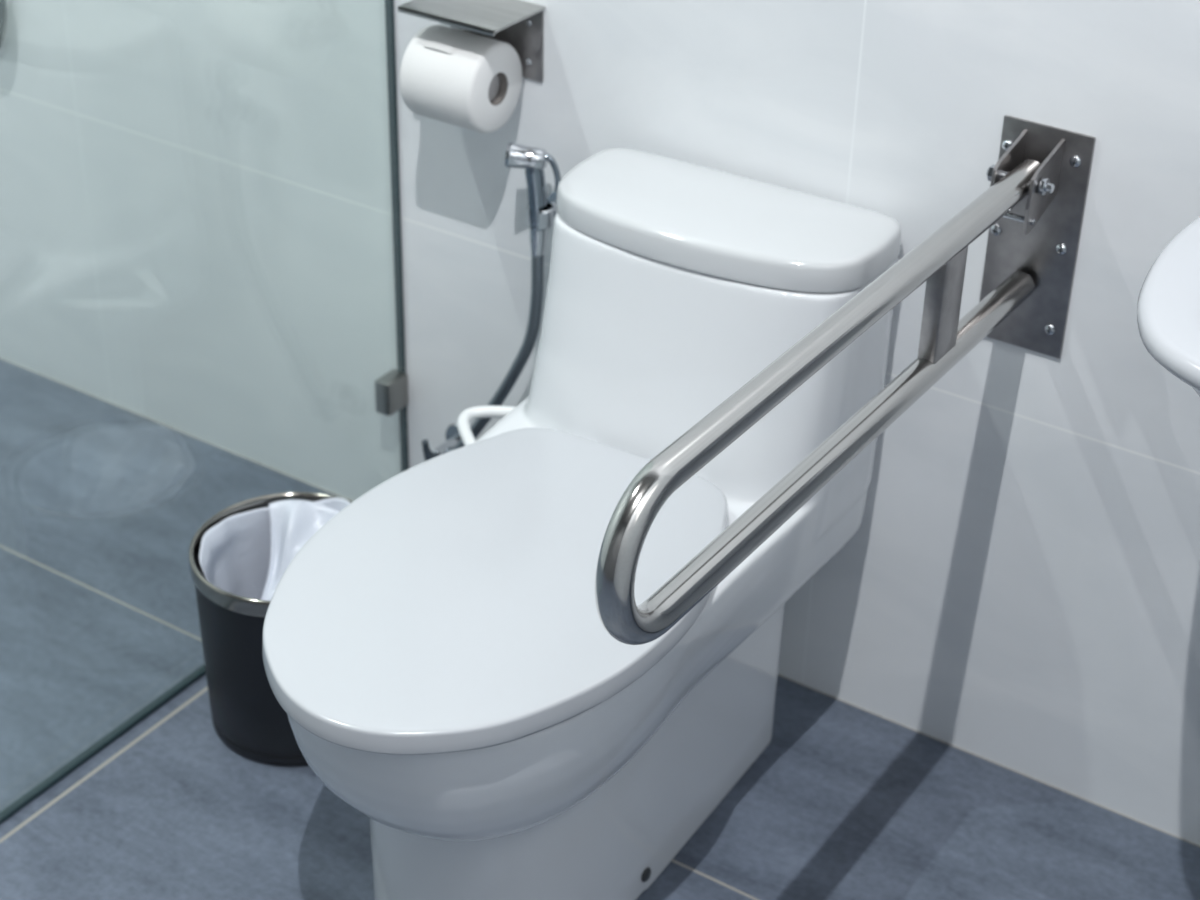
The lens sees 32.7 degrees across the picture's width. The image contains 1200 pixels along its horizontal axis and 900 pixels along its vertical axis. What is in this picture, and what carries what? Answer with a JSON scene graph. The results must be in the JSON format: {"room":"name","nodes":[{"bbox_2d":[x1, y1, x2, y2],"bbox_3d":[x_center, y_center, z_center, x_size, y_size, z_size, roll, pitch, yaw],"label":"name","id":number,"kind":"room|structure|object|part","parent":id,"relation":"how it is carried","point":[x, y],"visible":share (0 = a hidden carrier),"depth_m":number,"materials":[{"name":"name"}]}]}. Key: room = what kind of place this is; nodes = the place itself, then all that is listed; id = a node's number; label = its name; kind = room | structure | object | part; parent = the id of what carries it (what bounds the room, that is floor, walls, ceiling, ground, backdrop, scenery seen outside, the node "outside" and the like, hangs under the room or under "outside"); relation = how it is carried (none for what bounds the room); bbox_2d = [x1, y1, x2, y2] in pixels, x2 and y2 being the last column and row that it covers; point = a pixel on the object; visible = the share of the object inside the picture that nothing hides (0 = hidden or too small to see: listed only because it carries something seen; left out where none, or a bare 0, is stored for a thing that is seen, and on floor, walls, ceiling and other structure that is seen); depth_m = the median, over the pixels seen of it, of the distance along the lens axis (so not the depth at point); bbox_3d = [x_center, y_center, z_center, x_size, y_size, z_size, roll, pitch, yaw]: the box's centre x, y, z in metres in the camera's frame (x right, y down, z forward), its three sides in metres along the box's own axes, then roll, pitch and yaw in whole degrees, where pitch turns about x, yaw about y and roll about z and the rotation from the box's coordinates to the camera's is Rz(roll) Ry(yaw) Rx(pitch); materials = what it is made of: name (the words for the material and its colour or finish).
{"room":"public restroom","nodes":[
{"label":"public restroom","id":0,"kind":"room"},
{"bbox_2d":[0,0,1199,844],"bbox_3d":[-0.151,-1.377,2.130,3.650,3.500,0.100,20,36,27],"label":"wall","id":1,"kind":"structure","parent":0,"point":[196,227],"depth_m":2.56,"materials":[{"name":"tile"}]},
{"bbox_2d":[0,0,5,46],"bbox_3d":[-0.907,-1.036,2.826,0.125,1.028,0.028,20,36,27],"label":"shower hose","id":2,"kind":"object","parent":1,"relation":"attached to","point":[2,2],"visible":1,"depth_m":3.04,"materials":[{"name":"silver metal"}]},
{"bbox_2d":[422,423,460,460],"bbox_3d":[-0.219,-0.001,2.874,0.052,0.061,0.082,20,36,27],"label":"angle valve","id":3,"kind":"object","parent":1,"relation":"attached to","point":[452,435],"visible":0.52,"depth_m":2.87,"materials":[{"name":"silver metal"}]},
{"bbox_3d":[-0.238,0.002,2.850,0.016,0.042,0.025,20,36,27],"label":"lever","id":4,"kind":"part","parent":3,"relation":"part of","materials":[{"name":"silver metal"}]},
{"bbox_2d":[398,0,544,100],"bbox_3d":[-0.166,-0.495,2.520,0.165,0.111,0.108,20,36,27],"label":"toilet roll holder","id":5,"kind":"object","parent":1,"relation":"attached to","point":[519,24],"visible":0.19,"depth_m":2.49,"materials":[{"name":"metal"}]},
{"bbox_2d":[399,25,521,132],"bbox_3d":[-0.172,-0.461,2.538,0.113,0.115,0.114,20,36,27],"label":"toilet roll","id":6,"kind":"object","parent":5,"relation":"hanging from","point":[446,73],"visible":1,"depth_m":2.50,"materials":[{"name":"white paper"}]},
{"bbox_2d":[398,0,544,35],"bbox_3d":[-0.156,-0.536,2.488,0.144,0.007,0.108,20,36,27],"label":"shelf","id":7,"kind":"object","parent":5,"relation":"attached to","point":[488,17],"depth_m":2.47,"materials":[{"name":"metal"}]},
{"bbox_3d":[-0.174,-0.473,2.559,0.129,0.033,0.074,20,36,27],"label":"roll arm","id":8,"kind":"part","parent":5,"relation":"part of","materials":[{"name":"metal"}]},
{"bbox_3d":[-0.129,-0.518,2.550,0.142,0.094,0.003,20,36,27],"label":"plate","id":9,"kind":"part","parent":5,"relation":"part of","materials":[{"name":"metal"}]},
{"bbox_2d":[526,190,556,228],"bbox_3d":[-0.064,-0.302,2.590,0.043,0.042,0.060,20,36,27],"label":"hook","id":10,"kind":"object","parent":1,"relation":"attached to","point":[546,218],"visible":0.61,"depth_m":2.57,"materials":[{"name":"silver metal"}]},
{"bbox_2d":[445,142,560,452],"bbox_3d":[-0.139,-0.175,2.692,0.185,0.511,0.046,20,36,27],"label":"bidet sprayer","id":11,"kind":"object","parent":10,"relation":"hanging from","point":[534,161],"visible":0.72,"depth_m":2.60,"materials":[{"name":"silver metal"}]},
{"bbox_3d":[-0.079,-0.318,2.571,0.030,0.095,0.027,20,36,27],"label":"handle","id":12,"kind":"part","parent":11,"relation":"part of","materials":[{"name":"silver metal"}]},
{"bbox_2d":[595,115,1095,644],"bbox_3d":[0.241,-0.051,1.948,0.104,0.266,0.856,20,36,27],"label":"grab bar","id":13,"kind":"object","parent":1,"relation":"attached to","point":[1032,208],"visible":1,"depth_m":1.99,"materials":[{"name":"metal"}]},
{"bbox_3d":[0.477,-0.232,2.253,0.104,0.266,0.004,20,36,27],"label":"wall plate","id":14,"kind":"part","parent":13,"relation":"part of","materials":[{"name":"metal"}]},
{"bbox_2d":[0,358,1199,899],"bbox_3d":[-1.129,0.881,1.855,3.650,0.100,3.500,20,36,27],"label":"floor","id":15,"kind":"structure","parent":0,"point":[103,503],"depth_m":2.56,"materials":[{"name":"tile"}]},
{"bbox_2d":[0,0,408,823],"bbox_3d":[-0.805,-0.370,1.802,0.026,2.100,1.950,20,36,27],"label":"screen","id":16,"kind":"object","parent":15,"relation":"on","point":[391,389],"visible":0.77,"depth_m":2.73,"materials":[{"name":"clear glass"}]},
{"bbox_2d":[189,492,351,765],"bbox_3d":[-0.387,0.229,2.600,0.246,0.262,0.246,20,36,27],"label":"waste bin","id":17,"kind":"object","parent":15,"relation":"on","point":[247,716],"visible":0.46,"depth_m":2.53,"materials":[{"name":"black plastic"}]},
{"bbox_2d":[199,498,349,600],"bbox_3d":[-0.385,0.211,2.587,0.225,0.232,0.224,20,36,27],"label":"liner","id":18,"kind":"object","parent":17,"relation":"in","point":[247,554],"visible":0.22,"depth_m":2.62,"materials":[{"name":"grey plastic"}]},
{"bbox_2d":[262,148,900,899],"bbox_3d":[-0.082,0.143,2.320,0.522,0.715,0.845,18,35,25],"label":"toilet","id":19,"kind":"object","parent":15,"relation":"on","point":[439,654],"visible":0.92,"depth_m":2.25,"materials":[{"name":"white ceramic"}]},
{"bbox_3d":[-0.113,0.139,2.167,0.420,0.029,0.582,18,35,25],"label":"lid","id":20,"kind":"part","parent":19,"relation":"part of","materials":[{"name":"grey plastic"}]},
{"bbox_3d":[-0.113,0.154,2.177,0.401,0.012,0.553,18,35,25],"label":"seat","id":21,"kind":"part","parent":19,"relation":"part of","materials":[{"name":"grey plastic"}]},
{"bbox_3d":[0.135,-0.266,2.350,0.406,0.041,0.197,18,35,25],"label":"tank lid","id":22,"kind":"part","parent":19,"relation":"part of","materials":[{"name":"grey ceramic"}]},
{"bbox_3d":[0.388,-0.111,0.093,0.100,3.500,3.300,20,36,27],"label":"wall","id":23,"kind":"structure","parent":0,"visible":0},
{"bbox_2d":[1137,217,1199,396],"bbox_3d":[0.804,-0.057,1.728,0.683,0.314,0.532,20,36,27],"label":"basin","id":24,"kind":"object","parent":23,"relation":"attached to","point":[1168,304],"visible":1,"depth_m":1.74,"materials":[{"name":"white ceramic"}]}
]}

